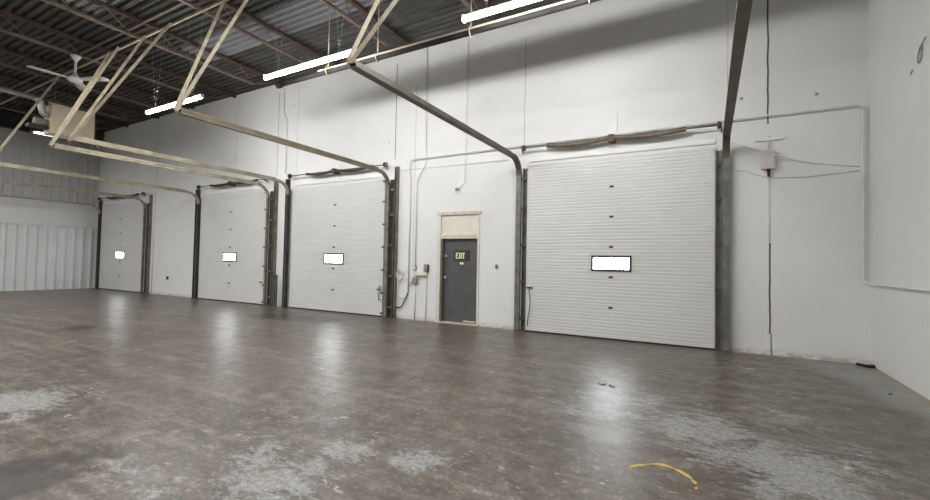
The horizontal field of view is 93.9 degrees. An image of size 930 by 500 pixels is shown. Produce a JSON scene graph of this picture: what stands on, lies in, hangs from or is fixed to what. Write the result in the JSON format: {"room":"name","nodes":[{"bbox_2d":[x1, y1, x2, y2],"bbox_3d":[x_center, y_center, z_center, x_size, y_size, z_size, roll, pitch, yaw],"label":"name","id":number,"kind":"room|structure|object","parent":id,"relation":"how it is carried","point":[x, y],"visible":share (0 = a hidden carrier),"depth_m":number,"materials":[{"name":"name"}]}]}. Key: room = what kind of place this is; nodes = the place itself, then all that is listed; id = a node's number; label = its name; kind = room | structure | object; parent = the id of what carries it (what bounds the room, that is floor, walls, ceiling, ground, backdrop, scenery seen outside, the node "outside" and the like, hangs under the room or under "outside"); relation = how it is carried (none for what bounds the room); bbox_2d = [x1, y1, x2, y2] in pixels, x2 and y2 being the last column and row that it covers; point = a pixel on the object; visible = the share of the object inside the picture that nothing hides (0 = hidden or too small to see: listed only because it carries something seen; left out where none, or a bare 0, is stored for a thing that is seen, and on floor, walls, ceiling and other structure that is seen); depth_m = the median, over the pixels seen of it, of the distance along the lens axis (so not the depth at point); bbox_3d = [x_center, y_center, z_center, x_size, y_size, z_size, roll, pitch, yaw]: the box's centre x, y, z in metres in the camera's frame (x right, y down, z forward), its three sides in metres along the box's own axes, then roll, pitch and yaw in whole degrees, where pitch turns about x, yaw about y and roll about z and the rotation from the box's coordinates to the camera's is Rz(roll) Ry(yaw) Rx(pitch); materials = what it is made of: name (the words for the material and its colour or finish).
{"room":"empty warehouse","nodes":[
{"label":"empty warehouse","id":0,"kind":"room"},
{"bbox_2d":[0,109,100,290],"bbox_3d":[-20.799,-2.138,12.299,0.375,7.100,17.000,0,-2,29],"label":"wall","id":1,"kind":"structure","parent":0,"point":[45,245],"depth_m":18.10,"materials":[{"name":"grey metal"}]},
{"bbox_2d":[0,0,564,132],"bbox_3d":[-9.230,-5.630,5.897,26.900,0.055,17.147,0,-2,29],"label":"ceiling","id":2,"kind":"structure","parent":0,"point":[306,21],"depth_m":11.11,"materials":[{"name":"metal"}]},
{"bbox_2d":[29,109,51,136],"bbox_3d":[-16.270,-4.952,17.170,0.320,0.910,1.280,0,-2,29],"label":"strip light","id":3,"kind":"object","parent":2,"relation":"hanging from","point":[33,130],"visible":0.26,"depth_m":16.69,"materials":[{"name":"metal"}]},
{"bbox_2d":[29,128,42,132],"bbox_3d":[-16.277,-4.577,17.159,0.320,0.100,1.280,0,-2,29],"label":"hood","id":4,"kind":"object","parent":3,"relation":"attached to","point":[33,130],"depth_m":16.68,"materials":[{"name":"metal"}]},
{"bbox_2d":[145,102,175,114],"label":"strip light","id":5,"kind":"object","parent":2,"relation":"hanging from","point":[172,104],"depth_m":10.75,"materials":[{"name":"white plastic"}]},
{"bbox_2d":[146,95,201,113],"bbox_3d":[-7.056,-3.502,10.504,2.420,0.078,0.072,0,-2,29],"label":"diffuser","id":6,"kind":"object","parent":5,"relation":"attached to","point":[196,97],"depth_m":10.52,"materials":[{"name":"white plastic"}]},
{"bbox_2d":[183,89,203,103],"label":"strip light","id":7,"kind":"object","parent":2,"relation":"hanging from","point":[201,96],"depth_m":10.02,"materials":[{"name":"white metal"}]},
{"bbox_2d":[263,2,356,80],"bbox_3d":[-2.973,-4.428,8.254,2.460,1.962,0.205,0,-2,29],"label":"strip light","id":8,"kind":"object","parent":2,"relation":"hanging from","point":[345,53],"visible":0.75,"depth_m":8.20,"materials":[{"name":"white plastic"}]},
{"bbox_2d":[264,50,350,79],"bbox_3d":[-2.991,-3.489,8.226,2.420,0.078,0.072,0,-2,29],"label":"diffuser","id":9,"kind":"object","parent":8,"relation":"attached to","point":[345,53],"depth_m":8.17,"materials":[{"name":"white plastic"}]},
{"bbox_2d":[325,0,330,75],"bbox_3d":[-2.765,-4.466,8.850,0.020,1.843,0.143,0,-2,29],"label":"hanger","id":10,"kind":"object","parent":2,"relation":"hanging from","point":[330,0],"visible":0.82,"depth_m":8.84,"materials":[{"name":"beige metal"}]},
{"bbox_2d":[275,0,600,88],"bbox_3d":[0.442,-3.608,7.018,10.470,0.130,0.132,0,-2,29],"label":"gas main","id":11,"kind":"object","parent":10,"relation":"hanging from","point":[572,4],"visible":1,"depth_m":7.34,"materials":[{"name":"cream painted steel"}]},
{"bbox_2d":[318,0,573,71],"bbox_3d":[0.993,-3.675,6.712,9.210,0.044,0.045,0,-2,29],"label":"pipe","id":12,"kind":"object","parent":11,"relation":"on","point":[565,1],"visible":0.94,"depth_m":7.30,"materials":[{"name":"beige metal"}]},
{"bbox_2d":[375,1,379,61],"bbox_3d":[-1.631,-4.462,8.214,0.020,1.843,0.143,0,-2,29],"label":"hanger","id":13,"kind":"object","parent":2,"relation":"hanging from","point":[379,1],"visible":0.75,"depth_m":8.20,"materials":[{"name":"beige metal"}]},
{"bbox_2d":[469,0,472,36],"bbox_3d":[0.114,-4.457,7.236,0.020,1.843,0.143,0,-2,29],"label":"hanger","id":14,"kind":"object","parent":2,"relation":"hanging from","point":[471,0],"visible":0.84,"depth_m":7.21,"materials":[{"name":"beige metal"}]},
{"bbox_2d":[461,0,538,23],"bbox_3d":[1.056,-4.415,5.997,2.465,1.962,0.205,0,-2,29],"label":"strip light","id":15,"kind":"object","parent":2,"relation":"hanging from","point":[514,3],"visible":1,"depth_m":6.28,"materials":[{"name":"white plastic"}]},
{"bbox_2d":[0,288,929,499],"bbox_3d":[-9.321,1.547,5.775,26.900,0.200,17.700,0,-2,29],"label":"floor","id":16,"kind":"structure","parent":0,"point":[105,394],"depth_m":4.18,"materials":[{"name":"concrete"}]},
{"bbox_2d":[273,275,277,306],"bbox_3d":[-5.804,1.248,13.297,0.120,0.980,0.050,0,-2,29],"label":"guard","id":17,"kind":"object","parent":16,"relation":"on","point":[275,284],"visible":1,"depth_m":13.30,"materials":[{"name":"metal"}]},
{"bbox_2d":[628,463,697,492],"bbox_3d":[1.403,1.576,3.036,0.345,0.001,0.428,2,-2,-25],"label":"floor marking","id":18,"kind":"object","parent":16,"relation":"on","point":[660,464],"depth_m":3.13,"materials":[{"name":"yellow paint"}]},
{"bbox_2d":[856,362,874,367],"bbox_3d":[6.102,1.749,6.623,0.110,0.052,0.200,2,-2,-19],"label":"box","id":19,"kind":"object","parent":16,"relation":"on","point":[863,364],"visible":1,"depth_m":6.59,"materials":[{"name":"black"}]},
{"bbox_2d":[98,0,870,363],"bbox_3d":[-5.051,-1.797,13.375,26.900,7.100,0.314,0,-2,29],"label":"wall","id":20,"kind":"structure","parent":0,"point":[802,292],"depth_m":8.97,"materials":[{"name":"white paint"}]},
{"bbox_2d":[0,194,102,288],"bbox_3d":[-17.578,-0.346,17.142,0.250,3.930,5.280,0,-2,29],"label":"door track","id":21,"kind":"object","parent":20,"relation":"attached to","point":[99,209],"visible":1,"depth_m":19.23,"materials":[{"name":"metal"}]},
{"bbox_2d":[0,94,128,129],"bbox_3d":[-18.587,-5.387,11.191,0.110,0.475,17.000,0,-2,29],"label":"joist","id":22,"kind":"object","parent":20,"relation":"attached to","point":[1,95],"visible":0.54,"depth_m":15.85,"materials":[{"name":"metal"}]},
{"bbox_2d":[0,0,190,93],"bbox_3d":[-6.976,-5.338,9.871,26.150,0.045,0.045,0,-2,29],"label":"bar","id":23,"kind":"object","parent":22,"relation":"attached to","point":[179,3],"visible":1,"depth_m":11.04,"materials":[{"name":"metal"}]},
{"bbox_2d":[0,0,227,104],"bbox_3d":[-7.000,-4.927,9.830,26.150,0.040,0.040,0,-2,29],"label":"bar","id":24,"kind":"object","parent":22,"relation":"attached to","point":[220,1],"visible":1,"depth_m":10.35,"materials":[{"name":"beige metal"}]},
{"bbox_2d":[0,76,59,150],"bbox_3d":[-11.754,-3.575,11.662,0.201,2.815,1.388,0,-2,24],"label":"hanger","id":25,"kind":"object","parent":24,"relation":"hanging from","point":[57,77],"visible":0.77,"depth_m":11.65,"materials":[{"name":"beige metal"}]},
{"bbox_2d":[48,46,119,146],"bbox_3d":[-8.605,-3.562,10.015,0.441,2.828,1.702,1,-2,-5],"label":"hanger","id":26,"kind":"object","parent":24,"relation":"hanging from","point":[99,71],"visible":1,"depth_m":9.91,"materials":[{"name":"beige metal"}]},
{"bbox_2d":[67,22,171,141],"bbox_3d":[-7.233,-3.558,9.123,1.216,2.822,1.373,0,-2,29],"label":"hanger","id":27,"kind":"object","parent":24,"relation":"hanging from","point":[88,115],"visible":1,"depth_m":9.13,"materials":[{"name":"beige metal"}]},
{"bbox_2d":[173,0,247,111],"bbox_3d":[-4.610,-3.553,7.654,1.100,2.829,1.373,0,-2,29],"label":"hanger","id":28,"kind":"object","parent":24,"relation":"hanging from","point":[184,94],"visible":1,"depth_m":7.34,"materials":[{"name":"beige metal"}]},
{"bbox_2d":[346,0,397,63],"bbox_3d":[-0.537,-3.536,5.371,1.166,2.821,1.373,0,-2,29],"label":"hanger","id":29,"kind":"object","parent":24,"relation":"hanging from","point":[354,53],"visible":1,"depth_m":5.13,"materials":[{"name":"beige metal"}]},
{"bbox_2d":[0,179,152,293],"bbox_3d":[-13.953,-0.334,15.111,0.340,3.930,5.280,0,-2,29],"label":"door track","id":30,"kind":"object","parent":20,"relation":"attached to","point":[146,249],"visible":1,"depth_m":17.29,"materials":[{"name":"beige metal"}]},
{"bbox_2d":[0,73,158,120],"bbox_3d":[-16.406,-5.380,9.969,0.110,0.475,17.000,0,-2,29],"label":"joist","id":31,"kind":"object","parent":20,"relation":"attached to","point":[1,74],"visible":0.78,"depth_m":15.13,"materials":[{"name":"metal"}]},
{"bbox_2d":[0,46,194,110],"bbox_3d":[-14.225,-5.374,8.747,0.110,0.475,17.000,0,-2,29],"label":"joist","id":32,"kind":"object","parent":20,"relation":"attached to","point":[16,53],"visible":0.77,"depth_m":13.01,"materials":[{"name":"metal"}]},
{"bbox_2d":[0,84,98,147],"bbox_3d":[-12.955,-4.148,10.560,0.550,1.842,6.491,0,-2,29],"label":"heater","id":33,"kind":"object","parent":32,"relation":"hanging from","point":[54,114],"visible":0.84,"depth_m":12.41,"materials":[{"name":"metal"}]},
{"bbox_2d":[94,118,96,139],"bbox_3d":[-11.424,-3.640,13.295,0.490,0.710,0.050,0,-2,29],"label":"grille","id":34,"kind":"object","parent":33,"relation":"attached to","point":[95,120],"depth_m":13.18,"materials":[{"name":"metal"}]},
{"bbox_2d":[0,162,200,298],"bbox_3d":[-10.909,-0.325,13.405,0.300,3.930,5.280,0,-2,29],"label":"door track","id":35,"kind":"object","parent":20,"relation":"attached to","point":[2,164],"visible":0.97,"depth_m":14.79,"materials":[{"name":"metal"}]},
{"bbox_2d":[0,9,236,98],"bbox_3d":[-12.044,-5.367,7.525,0.110,0.475,17.000,0,-2,29],"label":"joist","id":36,"kind":"object","parent":20,"relation":"attached to","point":[2,12],"visible":0.87,"depth_m":11.40,"materials":[{"name":"metal"}]},
{"bbox_2d":[26,54,108,90],"bbox_3d":[-10.066,-4.642,10.998,1.593,0.690,1.462,0,-2,29],"label":"ceiling fan","id":37,"kind":"object","parent":36,"relation":"hanging from","point":[74,78],"visible":0.95,"depth_m":11.10,"materials":[{"name":"white metal"}]},
{"bbox_2d":[98,192,145,201],"bbox_3d":[-14.541,-2.302,18.416,3.888,0.365,0.230,0,-2,29],"label":"spring","id":38,"kind":"object","parent":20,"relation":"attached to","point":[142,193],"visible":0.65,"depth_m":18.48,"materials":[{"name":"metal"}]},
{"bbox_2d":[99,203,145,292],"bbox_3d":[-14.546,-0.101,18.380,3.710,3.625,0.072,0,-2,29],"label":"door","id":39,"kind":"structure","parent":20,"relation":"in","point":[122,225],"depth_m":18.33,"materials":[{"name":"white metal"}]},
{"bbox_2d":[104,199,146,205],"bbox_3d":[-14.495,-2.031,18.491,3.680,0.100,0.033,0,-2,29],"label":"seal","id":40,"kind":"object","parent":20,"relation":"attached to","point":[130,201],"visible":1,"depth_m":18.52,"materials":[{"name":"white rubber"}]},
{"bbox_2d":[151,119,158,291],"bbox_3d":[-12.327,-1.800,17.269,0.028,6.950,0.028,0,-2,29],"label":"conduit","id":41,"kind":"object","parent":20,"relation":"attached to","point":[158,119],"visible":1,"depth_m":17.25,"materials":[{"name":"white metal"}]},
{"bbox_2d":[41,0,283,84],"bbox_3d":[-9.864,-5.360,6.302,0.110,0.475,17.000,0,-2,29],"label":"joist","id":42,"kind":"object","parent":20,"relation":"attached to","point":[108,7],"visible":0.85,"depth_m":10.55,"materials":[{"name":"metal"}]},
{"bbox_2d":[54,143,278,305],"bbox_3d":[-7.336,-0.314,11.403,0.370,3.930,5.280,0,-2,29],"label":"door track","id":43,"kind":"object","parent":20,"relation":"attached to","point":[271,221],"visible":0.94,"depth_m":13.57,"materials":[{"name":"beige metal"}]},
{"bbox_2d":[72,136,290,307],"bbox_3d":[-6.708,-0.312,11.051,0.210,3.930,5.280,0,-2,29],"label":"door track","id":44,"kind":"object","parent":20,"relation":"attached to","point":[287,184],"visible":0.98,"depth_m":11.88,"materials":[{"name":"metal"}]},
{"bbox_2d":[198,191,265,304],"bbox_3d":[-7.901,-0.080,14.652,3.610,3.625,0.080,0,-2,29],"label":"door","id":45,"kind":"structure","parent":20,"relation":"in","point":[232,231],"depth_m":14.57,"materials":[{"name":"white metal"}]},
{"bbox_2d":[196,179,267,190],"bbox_3d":[-7.899,-2.281,14.694,3.800,0.365,0.230,0,-2,29],"label":"spring","id":46,"kind":"object","parent":20,"relation":"attached to","point":[230,183],"visible":0.83,"depth_m":14.70,"materials":[{"name":"metal"}]},
{"bbox_2d":[203,186,268,194],"bbox_3d":[-7.848,-2.011,14.766,3.580,0.100,0.033,0,-2,29],"label":"seal","id":47,"kind":"object","parent":20,"relation":"attached to","point":[267,187],"visible":1,"depth_m":14.73,"materials":[{"name":"white rubber"}]},
{"bbox_2d":[235,103,238,177],"bbox_3d":[-7.760,-3.709,14.790,0.038,2.600,0.018,0,-2,29],"label":"conduit","id":48,"kind":"object","parent":20,"relation":"attached to","point":[238,103],"visible":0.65,"depth_m":14.78,"materials":[{"name":"grey metal"}]},
{"bbox_2d":[178,0,339,67],"bbox_3d":[-7.683,-5.353,5.080,0.110,0.475,17.000,0,-2,29],"label":"joist","id":49,"kind":"object","parent":20,"relation":"attached to","point":[229,5],"visible":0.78,"depth_m":10.24,"materials":[{"name":"metal"}]},
{"bbox_2d":[284,86,287,173],"bbox_3d":[-5.621,-3.813,13.586,0.241,2.881,0.032,0,-2,29],"label":"conduit","id":50,"kind":"object","parent":20,"relation":"attached to","point":[284,86],"visible":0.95,"depth_m":13.52,"materials":[{"name":"grey metal"}]},
{"bbox_2d":[178,108,399,317],"bbox_3d":[-3.153,-0.301,9.059,0.300,3.930,5.280,0,-2,29],"label":"door track","id":51,"kind":"object","parent":20,"relation":"attached to","point":[392,186],"visible":1,"depth_m":11.23,"materials":[{"name":"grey metal"}]},
{"bbox_2d":[289,179,385,316],"bbox_3d":[-3.700,-0.068,12.268,3.610,3.625,0.132,0,-2,29],"label":"door","id":52,"kind":"structure","parent":20,"relation":"in","point":[338,235],"depth_m":12.19,"materials":[{"name":"white metal"}]},
{"bbox_2d":[287,162,387,179],"bbox_3d":[-3.685,-2.268,12.333,3.800,0.365,0.230,0,-2,29],"label":"spring","id":53,"kind":"object","parent":20,"relation":"attached to","point":[337,170],"visible":0.9,"depth_m":12.27,"materials":[{"name":"metal"}]},
{"bbox_2d":[295,173,386,185],"bbox_3d":[-3.634,-1.998,12.405,3.580,0.100,0.033,0,-2,29],"label":"seal","id":54,"kind":"object","parent":20,"relation":"attached to","point":[373,175],"visible":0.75,"depth_m":12.35,"materials":[{"name":"white rubber"}]},
{"bbox_2d":[319,0,411,46],"bbox_3d":[-5.484,-5.346,3.848,0.110,0.475,17.000,0,-2,29],"label":"joist","id":55,"kind":"object","parent":20,"relation":"attached to","point":[354,3],"visible":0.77,"depth_m":9.65,"materials":[{"name":"metal"}]},
{"bbox_2d":[396,269,403,280],"bbox_3d":[-1.675,0.649,11.160,0.221,0.310,0.104,0,-2,29],"label":"coil","id":56,"kind":"object","parent":20,"relation":"hanging from","point":[398,269],"visible":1,"depth_m":11.14,"materials":[{"name":"metal"}]},
{"bbox_2d":[414,284,415,318],"bbox_3d":[-1.264,1.293,10.945,0.026,0.890,0.026,2,-2,-38],"label":"conduit","id":57,"kind":"object","parent":20,"relation":"attached to","point":[415,284],"visible":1,"depth_m":10.94,"materials":[{"name":"grey metal"}]},
{"bbox_2d":[412,278,417,283],"bbox_3d":[-1.261,0.777,10.938,0.150,0.160,0.077,0,-2,29],"label":"switch box","id":58,"kind":"object","parent":20,"relation":"attached to","point":[414,280],"visible":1,"depth_m":10.90,"materials":[{"name":"grey plastic"}]},
{"bbox_2d":[412,272,427,275],"bbox_3d":[-1.126,0.598,10.861,0.420,0.090,0.092,0,-2,29],"label":"wireway","id":59,"kind":"object","parent":20,"relation":"attached to","point":[413,273],"visible":1,"depth_m":10.81,"materials":[{"name":"beige metal"}]},
{"bbox_2d":[415,47,427,264],"bbox_3d":[-1.094,-2.430,10.983,0.283,5.620,0.028,0,-2,29],"label":"conduit","id":60,"kind":"object","parent":20,"relation":"attached to","point":[427,47],"visible":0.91,"depth_m":10.97,"materials":[{"name":"grey metal"}]},
{"bbox_2d":[425,276,426,319],"bbox_3d":[-0.964,1.129,10.784,0.022,1.220,0.022,2,-2,-38],"label":"conduit","id":61,"kind":"object","parent":20,"relation":"attached to","point":[426,276],"visible":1,"depth_m":10.78,"materials":[{"name":"grey metal"}]},
{"bbox_2d":[424,264,428,271],"bbox_3d":[-0.962,0.449,10.784,0.120,0.180,0.077,0,-2,29],"label":"switch box","id":62,"kind":"object","parent":20,"relation":"attached to","point":[426,266],"visible":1,"depth_m":10.75,"materials":[{"name":"metal"}]},
{"bbox_2d":[349,60,527,331],"bbox_3d":[-0.014,-0.240,7.297,0.230,3.827,5.280,0,-2,29],"label":"door track","id":63,"kind":"object","parent":20,"relation":"attached to","point":[521,209],"visible":0.97,"depth_m":9.43,"materials":[{"name":"metal"}]},
{"bbox_2d":[525,147,714,349],"bbox_3d":[2.895,-0.047,8.602,3.560,3.625,0.080,0,-2,29],"label":"door","id":64,"kind":"structure","parent":63,"relation":"attached to","point":[620,248],"depth_m":8.46,"materials":[{"name":"white metal"}]},
{"bbox_2d":[401,160,507,170],"bbox_3d":[-0.337,-2.052,10.566,3.030,0.048,0.018,0,-2,29],"label":"conduit","id":65,"kind":"object","parent":20,"relation":"attached to","point":[500,160],"visible":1,"depth_m":10.44,"materials":[{"name":"grey metal"}]},
{"bbox_2d":[435,211,480,325],"bbox_3d":[-0.138,0.425,10.454,1.220,2.680,0.210,0,-2,29],"label":"door","id":66,"kind":"structure","parent":20,"relation":"in","point":[457,282],"depth_m":10.46,"materials":[{"name":"grey paint"}]},
{"bbox_2d":[454,250,469,260],"bbox_3d":[-0.079,0.138,10.431,0.435,0.255,0.022,0,-2,29],"label":"exit sign","id":67,"kind":"object","parent":66,"relation":"attached to","point":[459,255],"visible":1,"depth_m":10.42,"materials":[{"name":"black plastic"}]},
{"bbox_2d":[460,42,468,186],"bbox_3d":[-0.015,-3.243,10.416,0.183,3.487,0.019,0,-2,33],"label":"conduit","id":68,"kind":"object","parent":20,"relation":"attached to","point":[468,42],"visible":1,"depth_m":10.38,"materials":[{"name":"grey metal"}]},
{"bbox_2d":[460,0,500,20],"bbox_3d":[-3.321,-5.340,2.636,0.110,0.475,17.000,0,-2,29],"label":"joist","id":69,"kind":"object","parent":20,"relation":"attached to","point":[484,3],"visible":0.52,"depth_m":9.19,"materials":[{"name":"metal"}]},
{"bbox_2d":[521,111,721,153],"bbox_3d":[2.913,-2.423,8.642,3.780,0.715,0.230,0,-2,29],"label":"spring","id":70,"kind":"object","parent":20,"relation":"attached to","point":[611,138],"visible":1,"depth_m":8.64,"materials":[{"name":"metal"}]},
{"bbox_2d":[529,138,714,161],"bbox_3d":[2.961,-1.977,8.709,3.560,0.100,0.033,0,-2,29],"label":"seal","id":71,"kind":"object","parent":20,"relation":"attached to","point":[711,140],"visible":1,"depth_m":8.57,"materials":[{"name":"white rubber"}]},
{"bbox_2d":[408,104,929,291],"bbox_3d":[0.983,-0.731,6.343,8.862,3.391,5.996,0,-2,29],"label":"conduit","id":72,"kind":"object","parent":20,"relation":"attached to","point":[859,105],"visible":0.97,"depth_m":7.10,"materials":[{"name":"grey metal"}]},
{"bbox_2d":[715,0,752,351],"bbox_3d":[3.297,-0.230,5.442,0.220,3.827,5.280,0,-2,29],"label":"door track","id":73,"kind":"object","parent":20,"relation":"attached to","point":[743,7],"visible":1,"depth_m":7.55,"materials":[{"name":"metal"}]},
{"bbox_2d":[761,141,774,176],"bbox_3d":[5.175,-1.557,7.415,0.190,0.610,0.097,0,-2,29],"label":"junction box","id":74,"kind":"object","parent":20,"relation":"attached to","point":[767,160],"visible":0.98,"depth_m":7.38,"materials":[{"name":"paint"}]},
{"bbox_2d":[768,177,769,240],"bbox_3d":[5.184,-0.696,7.411,0.039,1.090,0.018,2,-2,-13],"label":"cable","id":75,"kind":"object","parent":74,"relation":"hanging from","point":[768,177],"visible":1,"depth_m":7.41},
{"bbox_2d":[755,134,783,141],"bbox_3d":[5.202,-1.929,7.432,0.400,0.106,0.070,0,-2,29],"label":"wall bracket","id":76,"kind":"object","parent":20,"relation":"attached to","point":[780,137],"visible":1,"depth_m":7.42,"materials":[{"name":"white metal"}]},
{"bbox_2d":[731,169,858,177],"bbox_3d":[5.465,-1.318,7.280,1.732,0.217,0.021,0,-2,29],"label":"loose wire","id":77,"kind":"object","parent":20,"relation":"attached to","point":[731,169],"visible":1,"depth_m":7.24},
{"bbox_2d":[732,142,858,166],"bbox_3d":[5.442,-1.621,7.239,1.734,0.613,0.137,0,-2,29],"label":"loose wire","id":78,"kind":"object","parent":20,"relation":"attached to","point":[732,142],"visible":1,"depth_m":7.23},
{"bbox_2d":[868,0,929,399],"bbox_3d":[2.329,-2.067,-0.662,0.300,7.100,17.000,0,-2,29],"label":"wall","id":79,"kind":"structure","parent":0,"point":[899,101],"depth_m":5.70,"materials":[{"name":"white paint"}]},
{"bbox_2d":[917,37,925,62],"bbox_3d":[5.398,-2.357,5.142,0.016,0.246,0.204,0,-2,27],"label":"wire loop","id":80,"kind":"object","parent":79,"relation":"attached to","point":[921,45],"visible":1,"depth_m":5.15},
{"bbox_3d":[-13.498,-2.409,-1.702,26.900,7.100,0.300,0,-2,29],"label":"wall","id":81,"kind":"structure","parent":0,"visible":0},
{"bbox_2d":[0,110,104,146],"bbox_3d":[-20.496,-5.266,12.244,0.200,0.600,16.980,0,-2,29],"label":"girder","id":82,"kind":"object","parent":81,"relation":"attached to","point":[9,120],"visible":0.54,"depth_m":17.16,"materials":[{"name":"metal"}]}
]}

